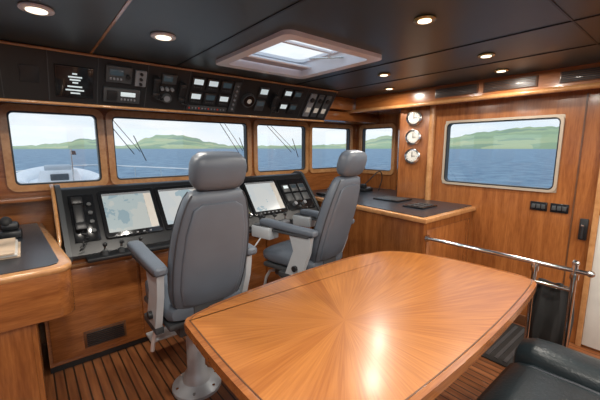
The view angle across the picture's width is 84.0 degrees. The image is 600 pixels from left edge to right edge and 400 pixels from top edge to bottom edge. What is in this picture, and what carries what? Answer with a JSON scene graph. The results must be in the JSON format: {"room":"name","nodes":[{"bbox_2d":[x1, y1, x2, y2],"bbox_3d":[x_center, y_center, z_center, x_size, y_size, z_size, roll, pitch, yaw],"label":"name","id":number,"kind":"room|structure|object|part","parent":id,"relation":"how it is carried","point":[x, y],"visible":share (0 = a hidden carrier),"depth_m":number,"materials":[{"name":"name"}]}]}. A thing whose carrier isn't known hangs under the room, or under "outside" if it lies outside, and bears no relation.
{"room":"control cabin","nodes":[
{"label":"control cabin","id":0,"kind":"room"},
{"bbox_2d":[16,148,98,182],"bbox_3d":[-4.430,-0.243,6.071,1.317,1.379,2.760,-7,12,-39],"label":"foredeck","id":1,"kind":"object","parent":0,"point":[64,172],"visible":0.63,"depth_m":5.39,"materials":[{"name":"white metal"}]},
{"bbox_2d":[0,102,355,343],"bbox_3d":[-1.022,-0.034,3.248,4.710,2.050,0.060,-7,12,-39],"label":"wall","id":2,"kind":"structure","parent":0,"point":[37,212],"depth_m":2.50,"materials":[{"name":"brown wood"}]},
{"bbox_2d":[0,195,51,203],"bbox_3d":[-2.285,0.041,2.059,1.246,0.025,0.115,-7,12,-39],"label":"trim","id":3,"kind":"structure","parent":2,"relation":"attached to","point":[43,197],"depth_m":2.31,"materials":[{"name":"brown wood"}]},
{"bbox_2d":[0,103,108,191],"bbox_3d":[-1.824,-0.387,2.509,0.625,0.610,0.082,-7,12,-39],"label":"window","id":4,"kind":"structure","parent":2,"relation":"in","point":[6,109],"depth_m":2.43,"materials":[{"name":"brown wood"}]},
{"bbox_2d":[113,120,146,160],"bbox_3d":[-1.533,-0.555,2.841,0.394,0.452,0.085,-7,12,-39],"label":"windscreen wiper","id":5,"kind":"object","parent":2,"relation":"attached to","point":[113,120],"visible":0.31,"depth_m":2.91,"materials":[{"name":"black metal"}]},
{"bbox_2d":[105,111,251,183],"bbox_3d":[-1.054,-0.484,3.136,1.340,0.605,0.082,-7,12,-39],"label":"window","id":6,"kind":"structure","parent":2,"relation":"in","point":[109,116],"depth_m":2.93,"materials":[{"name":"brown wood"}]},
{"bbox_2d":[220,124,243,152],"bbox_3d":[-0.731,-0.659,3.494,0.394,0.452,0.085,-7,12,-39],"label":"windscreen wiper","id":7,"kind":"object","parent":2,"relation":"attached to","point":[220,124],"visible":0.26,"depth_m":3.54,"materials":[{"name":"black metal"}]},
{"bbox_2d":[253,120,308,175],"bbox_3d":[-0.217,-0.592,3.818,0.770,0.605,0.082,-7,12,-39],"label":"window","id":8,"kind":"structure","parent":2,"relation":"in","point":[304,126],"depth_m":3.79,"materials":[{"name":"brown wood"}]},
{"bbox_2d":[267,126,297,155],"bbox_3d":[-0.241,-0.722,3.893,0.564,0.452,0.085,-7,12,-39],"label":"windscreen wiper","id":9,"kind":"object","parent":2,"relation":"attached to","point":[267,126],"visible":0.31,"depth_m":3.94,"materials":[{"name":"black metal"}]},
{"bbox_2d":[309,123,352,172],"bbox_3d":[0.389,-0.670,4.311,0.780,0.605,0.082,-7,12,-39],"label":"window","id":10,"kind":"structure","parent":2,"relation":"in","point":[349,129],"depth_m":4.24,"materials":[{"name":"brown wood"}]},
{"bbox_2d":[306,96,378,124],"bbox_3d":[0.536,-1.070,4.040,0.977,0.249,0.415,-7,12,-39],"label":"trim","id":11,"kind":"structure","parent":2,"relation":"attached to","point":[335,114],"depth_m":3.83,"materials":[{"name":"brown wood"}]},
{"bbox_2d":[0,0,599,98],"bbox_3d":[0.472,-0.785,1.293,4.710,0.073,4.760,-7,12,-39],"label":"ceiling","id":12,"kind":"structure","parent":0,"point":[386,28],"depth_m":1.62,"materials":[{"name":"black metal"}]},
{"bbox_2d":[17,2,54,15],"bbox_3d":[-1.055,-0.762,1.334,0.120,0.013,0.120,-7,12,-39],"label":"recessed light","id":13,"kind":"object","parent":12,"relation":"in","point":[32,8],"depth_m":1.32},
{"bbox_2d":[89,0,131,53],"bbox_3d":[0.031,-0.627,0.452,0.012,0.005,4.000,-7,12,-39],"label":"trim","id":14,"kind":"structure","parent":12,"relation":"attached to","point":[128,2],"depth_m":1.50,"materials":[{"name":"brown wood"}]},
{"bbox_2d":[150,32,175,40],"bbox_3d":[-0.682,-0.814,1.664,0.120,0.013,0.120,-7,12,-39],"label":"recessed light","id":15,"kind":"object","parent":12,"relation":"in","point":[162,36],"depth_m":1.65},
{"bbox_2d":[0,40,338,121],"bbox_3d":[-1.170,-0.802,2.480,3.650,0.290,0.688,-7,12,-39],"label":"console","id":16,"kind":"object","parent":12,"relation":"attached to","point":[29,73],"visible":1,"depth_m":2.25,"materials":[{"name":"black plastic"}]},
{"bbox_2d":[175,0,305,66],"bbox_3d":[0.421,-0.677,0.769,0.012,0.005,4.000,-7,12,-39],"label":"trim","id":17,"kind":"structure","parent":12,"relation":"attached to","point":[300,1],"depth_m":1.55,"materials":[{"name":"brown wood"}]},
{"bbox_2d":[216,29,381,78],"bbox_3d":[-0.022,-0.932,2.084,0.750,0.133,0.790,-7,12,-39],"label":"roof hatch","id":18,"kind":"object","parent":12,"relation":"attached to","point":[342,56],"visible":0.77,"depth_m":2.19,"materials":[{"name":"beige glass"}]},
{"bbox_2d":[378,73,390,76],"bbox_3d":[0.639,-0.952,2.534,0.096,0.013,0.096,-7,12,-39],"label":"recessed light","id":19,"kind":"object","parent":12,"relation":"in","point":[380,74],"depth_m":2.51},
{"bbox_2d":[413,14,436,24],"bbox_3d":[0.540,-0.779,1.442,0.096,0.013,0.096,-7,12,-39],"label":"recessed light","id":20,"kind":"object","parent":12,"relation":"in","point":[423,19],"depth_m":1.43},
{"bbox_2d":[295,14,599,84],"bbox_3d":[1.235,-0.782,1.432,0.012,0.005,4.000,-7,12,-39],"label":"trim","id":21,"kind":"structure","parent":12,"relation":"attached to","point":[599,14],"depth_m":1.79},
{"bbox_2d":[337,43,599,90],"bbox_3d":[1.636,-0.834,1.758,0.012,0.005,4.000,-7,12,-39],"label":"trim","id":22,"kind":"structure","parent":12,"relation":"attached to","point":[598,43],"depth_m":2.22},
{"bbox_2d":[477,53,494,57],"bbox_3d":[1.120,-0.868,2.005,0.096,0.013,0.096,-7,12,-39],"label":"recessed light","id":23,"kind":"object","parent":12,"relation":"in","point":[484,55],"depth_m":1.99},
{"bbox_2d":[494,68,508,72],"bbox_3d":[1.450,-0.931,2.401,0.096,0.013,0.096,-7,12,-39],"label":"recessed light","id":24,"kind":"object","parent":12,"relation":"in","point":[504,69],"depth_m":2.38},
{"bbox_2d":[548,0,599,46],"bbox_3d":[1.199,-0.788,1.466,2.090,0.004,0.008,-7,12,-39],"label":"trim","id":25,"kind":"structure","parent":12,"relation":"attached to","point":[550,1],"depth_m":1.45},
{"bbox_2d":[41,322,599,399],"bbox_3d":[0.472,1.292,1.622,4.710,0.060,4.760,-7,12,-39],"label":"floor","id":26,"kind":"structure","parent":0,"point":[135,372],"depth_m":2.21,"materials":[{"name":"brown wood"}]},
{"bbox_2d":[0,223,74,399],"bbox_3d":[-1.938,0.762,1.735,1.232,0.952,1.215,-7,12,-39],"label":"counter","id":27,"kind":"object","parent":26,"relation":"on","point":[36,286],"visible":1,"depth_m":1.54,"materials":[{"name":"brown wood"}]},
{"bbox_2d":[0,237,20,259],"bbox_3d":[-1.602,0.264,1.723,0.240,0.036,0.360,-7,12,-39],"label":"book","id":28,"kind":"object","parent":27,"relation":"on","point":[10,248],"visible":1,"depth_m":1.72,"materials":[{"name":"paper"}]},
{"bbox_2d":[0,217,22,238],"bbox_3d":[-1.773,0.164,2.037,0.110,0.132,0.120,-7,12,-39],"label":"handset","id":29,"kind":"object","parent":27,"relation":"on","point":[9,228],"visible":1,"depth_m":2.00,"materials":[{"name":"plastic"}]},
{"bbox_2d":[44,226,311,373],"bbox_3d":[-0.911,0.652,3.049,2.295,0.757,0.545,-7,12,-39],"label":"base cabinet","id":30,"kind":"object","parent":26,"relation":"on","point":[107,317],"visible":0.26,"depth_m":2.35,"materials":[{"name":"brown wood"}]},
{"bbox_2d":[49,184,61,246],"bbox_3d":[-1.680,0.158,2.216,0.134,0.488,0.428,-7,12,-39],"label":"trim","id":31,"kind":"structure","parent":30,"relation":"on","point":[54,203],"depth_m":2.22,"materials":[{"name":"brown wood"}]},
{"bbox_2d":[54,171,319,262],"bbox_3d":[-0.774,0.037,2.978,2.240,0.475,0.635,-7,12,-39],"label":"dashboard","id":32,"kind":"object","parent":30,"relation":"on","point":[97,223],"visible":0.82,"depth_m":2.50,"materials":[{"name":"grey plastic"}]},
{"bbox_2d":[127,151,256,399],"bbox_3d":[-0.654,0.450,2.013,0.590,1.481,0.969,-7,12,-39],"label":"chair","id":33,"kind":"object","parent":26,"relation":"on","point":[210,253],"visible":0.95,"depth_m":1.70,"materials":[{"name":"grey leather"}]},
{"bbox_2d":[252,150,366,284],"bbox_3d":[0.043,0.340,2.708,0.969,1.481,0.620,7,11,38],"label":"chair","id":34,"kind":"object","parent":26,"relation":"on","point":[307,248],"visible":0.8,"depth_m":2.42,"materials":[{"name":"grey leather"}]},
{"bbox_2d":[184,251,536,399],"bbox_3d":[0.407,0.860,1.767,1.770,0.748,1.045,-7,12,-39],"label":"dining table","id":35,"kind":"object","parent":26,"relation":"on","point":[381,325],"visible":1,"depth_m":1.41,"materials":[{"name":"brown wood"}]},
{"bbox_2d":[312,187,475,261],"bbox_3d":[0.865,0.449,3.652,1.259,0.971,1.782,-7,12,-39],"label":"cabinet","id":36,"kind":"object","parent":26,"relation":"on","point":[379,225],"depth_m":2.91,"materials":[{"name":"brown wood"}]},
{"bbox_2d":[316,191,326,195],"bbox_3d":[0.372,-0.092,3.707,0.250,0.078,0.300,-7,12,-39],"label":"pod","id":37,"kind":"object","parent":36,"relation":"on","point":[324,192],"visible":0.07,"depth_m":3.71,"materials":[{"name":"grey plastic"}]},
{"bbox_2d":[360,171,381,191],"bbox_3d":[0.823,-0.235,4.060,0.218,0.250,0.302,-7,12,-39],"label":"desk phone","id":38,"kind":"object","parent":36,"relation":"on","point":[363,187],"visible":0.83,"depth_m":4.01,"materials":[{"name":"grey plastic"}]},
{"bbox_2d":[373,196,411,201],"bbox_3d":[0.946,-0.013,3.412,0.250,0.015,0.300,-7,12,-39],"label":"pad","id":39,"kind":"object","parent":36,"relation":"on","point":[386,198],"visible":1,"depth_m":3.38,"materials":[{"name":"grey plastic"}]},
{"bbox_2d":[403,202,436,208],"bbox_3d":[1.085,0.048,3.013,0.250,0.018,0.200,-7,12,-39],"label":"keypad","id":40,"kind":"object","parent":36,"relation":"on","point":[418,205],"visible":1,"depth_m":2.97,"materials":[{"name":"grey plastic"}]},
{"bbox_2d":[481,323,524,366],"bbox_3d":[1.532,1.085,2.684,0.680,0.016,0.640,-7,12,-39],"label":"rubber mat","id":41,"kind":"object","parent":26,"relation":"on","point":[501,352],"visible":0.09,"depth_m":2.51,"materials":[{"name":"black rubber"}]},
{"bbox_2d":[425,235,595,347],"bbox_3d":[1.295,0.721,2.249,0.078,0.873,0.987,-7,12,-39],"label":"handrail","id":42,"kind":"object","parent":26,"relation":"on","point":[534,266],"visible":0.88,"depth_m":1.98,"materials":[{"name":"silver metal"}]},
{"bbox_2d":[529,278,574,344],"bbox_3d":[1.542,0.714,2.056,0.138,0.486,0.220,-7,12,-39],"label":"jacket","id":43,"kind":"object","parent":42,"relation":"hanging from","point":[549,303],"visible":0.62,"depth_m":2.04,"materials":[{"name":"fabric"}]},
{"bbox_2d":[476,338,599,399],"bbox_3d":[1.021,0.927,0.968,1.328,0.825,1.048,-7,12,-39],"label":"settee","id":44,"kind":"object","parent":26,"relation":"on","point":[540,369],"visible":1,"depth_m":1.45,"materials":[{"name":"black leather"}]},
{"bbox_2d":[356,114,398,189],"bbox_3d":[1.013,-0.219,4.419,0.060,2.050,0.700,-7,12,-39],"label":"wall","id":45,"kind":"structure","parent":0,"point":[388,181],"depth_m":4.25,"materials":[{"name":"brown wood"}]},
{"bbox_2d":[359,123,396,174],"bbox_3d":[1.011,-0.659,4.335,0.082,0.635,0.570,-7,12,-39],"label":"window","id":46,"kind":"structure","parent":45,"relation":"in","point":[362,131],"depth_m":4.25,"materials":[{"name":"brown wood"}]},
{"bbox_2d":[396,105,436,199],"bbox_3d":[1.035,-0.154,4.009,0.555,2.050,1.368,-7,12,-39],"label":"wall","id":47,"kind":"structure","parent":0,"point":[414,180],"depth_m":3.42,"materials":[{"name":"brown wood"}]},
{"bbox_2d":[404,148,419,163],"bbox_3d":[1.153,-0.451,3.420,0.077,0.156,0.154,-7,12,-39],"label":"gauge","id":48,"kind":"object","parent":47,"relation":"attached to","point":[412,155],"visible":1,"depth_m":3.40,"materials":[{"name":"silver metal"}]},
{"bbox_2d":[405,129,420,144],"bbox_3d":[1.153,-0.638,3.390,0.077,0.156,0.154,-7,12,-39],"label":"gauge","id":49,"kind":"object","parent":47,"relation":"attached to","point":[413,137],"visible":1,"depth_m":3.37,"materials":[{"name":"silver metal"}]},
{"bbox_2d":[406,110,422,125],"bbox_3d":[1.153,-0.826,3.361,0.077,0.156,0.154,-7,12,-39],"label":"gauge","id":50,"kind":"object","parent":47,"relation":"attached to","point":[414,117],"visible":1,"depth_m":3.34,"materials":[{"name":"silver metal"}]},
{"bbox_2d":[435,84,478,98],"bbox_3d":[1.359,-0.949,2.913,0.015,0.080,0.380,-7,12,-39],"label":"air vent","id":51,"kind":"object","parent":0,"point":[473,88],"visible":1,"depth_m":2.90,"materials":[{"name":"black metal"}]},
{"bbox_2d":[431,89,599,351],"bbox_3d":[2.397,0.142,2.141,0.060,2.050,3.380,-7,12,-39],"label":"wall","id":52,"kind":"structure","parent":0,"point":[503,220],"depth_m":2.68,"materials":[{"name":"brown wood"}]},
{"bbox_2d":[343,62,599,114],"bbox_3d":[2.037,-0.877,2.545,0.585,0.164,4.699,-7,12,-39],"label":"trim","id":53,"kind":"structure","parent":52,"relation":"attached to","point":[548,80],"depth_m":2.82,"materials":[{"name":"brown wood"}]},
{"bbox_2d":[441,114,565,192],"bbox_3d":[1.704,-0.405,2.893,0.075,0.595,0.920,-7,12,-39],"label":"window","id":54,"kind":"structure","parent":52,"relation":"in","point":[561,117],"depth_m":2.81,"materials":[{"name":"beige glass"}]},
{"bbox_2d":[483,75,538,92],"bbox_3d":[1.627,-0.899,2.593,0.015,0.080,0.380,-7,12,-39],"label":"air vent","id":55,"kind":"object","parent":52,"relation":"attached to","point":[530,81],"visible":1,"depth_m":2.58,"materials":[{"name":"black metal"}]},
{"bbox_2d":[513,314,525,325],"bbox_3d":[1.828,1.011,2.919,0.012,0.090,0.680,-7,12,-39],"label":"baseboard","id":56,"kind":"structure","parent":52,"relation":"attached to","point":[521,319],"depth_m":2.84,"materials":[{"name":"brown wood"}]},
{"bbox_2d":[530,201,568,213],"bbox_3d":[1.950,0.057,2.614,0.017,0.070,0.250,-7,12,-39],"label":"switch panel","id":57,"kind":"object","parent":52,"relation":"attached to","point":[534,205],"visible":1,"depth_m":2.60,"materials":[{"name":"grey plastic"}]},
{"bbox_2d":[563,93,588,284],"bbox_3d":[2.051,0.168,2.519,0.004,1.880,0.010,-7,12,-39],"label":"trim","id":58,"kind":"structure","parent":52,"relation":"attached to","point":[587,93],"depth_m":2.47,"materials":[{"name":"brown wood"}]},
{"bbox_2d":[559,67,599,83],"bbox_3d":[1.951,-0.837,2.204,0.015,0.080,0.380,-7,12,-39],"label":"air vent","id":59,"kind":"object","parent":52,"relation":"attached to","point":[593,73],"visible":1,"depth_m":2.26,"materials":[{"name":"black metal"}]},
{"bbox_2d":[575,168,599,350],"bbox_3d":[2.378,0.229,2.083,0.059,1.894,0.995,-7,12,-39],"label":"door","id":60,"kind":"structure","parent":52,"relation":"in","point":[588,327],"depth_m":2.45,"materials":[{"name":"white wood"}]},
{"bbox_3d":[2.077,0.219,2.451,0.059,0.160,0.050,-7,12,-39],"label":"door handle","id":61,"kind":"part","parent":60,"relation":"part of","materials":[{"name":"black metal"}]},
{"label":"outside","id":62,"kind":"structure","parent":0,"visible":0},
{"bbox_2d":[16,165,188,176],"bbox_3d":[-3.959,0.233,6.849,5.650,1.596,8.980,-7,12,-39],"label":"railing","id":63,"kind":"object","parent":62,"point":[71,165],"visible":0.11,"depth_m":8.97,"materials":[{"name":"silver metal"}]},
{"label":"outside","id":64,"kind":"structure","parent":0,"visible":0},
{"bbox_2d":[13,149,555,187],"bbox_3d":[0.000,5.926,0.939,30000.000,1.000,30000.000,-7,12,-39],"label":"sea","id":65,"kind":"structure","parent":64,"point":[518,167],"depth_m":129.85,"materials":[{"name":"liquid"}]},
{"bbox_2d":[13,126,558,148],"bbox_3d":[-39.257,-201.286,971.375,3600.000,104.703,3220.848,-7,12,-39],"label":"hills","id":66,"kind":"structure","parent":65,"relation":"on","point":[546,137],"depth_m":1318.22,"materials":[{"name":"green plant"}]}
]}

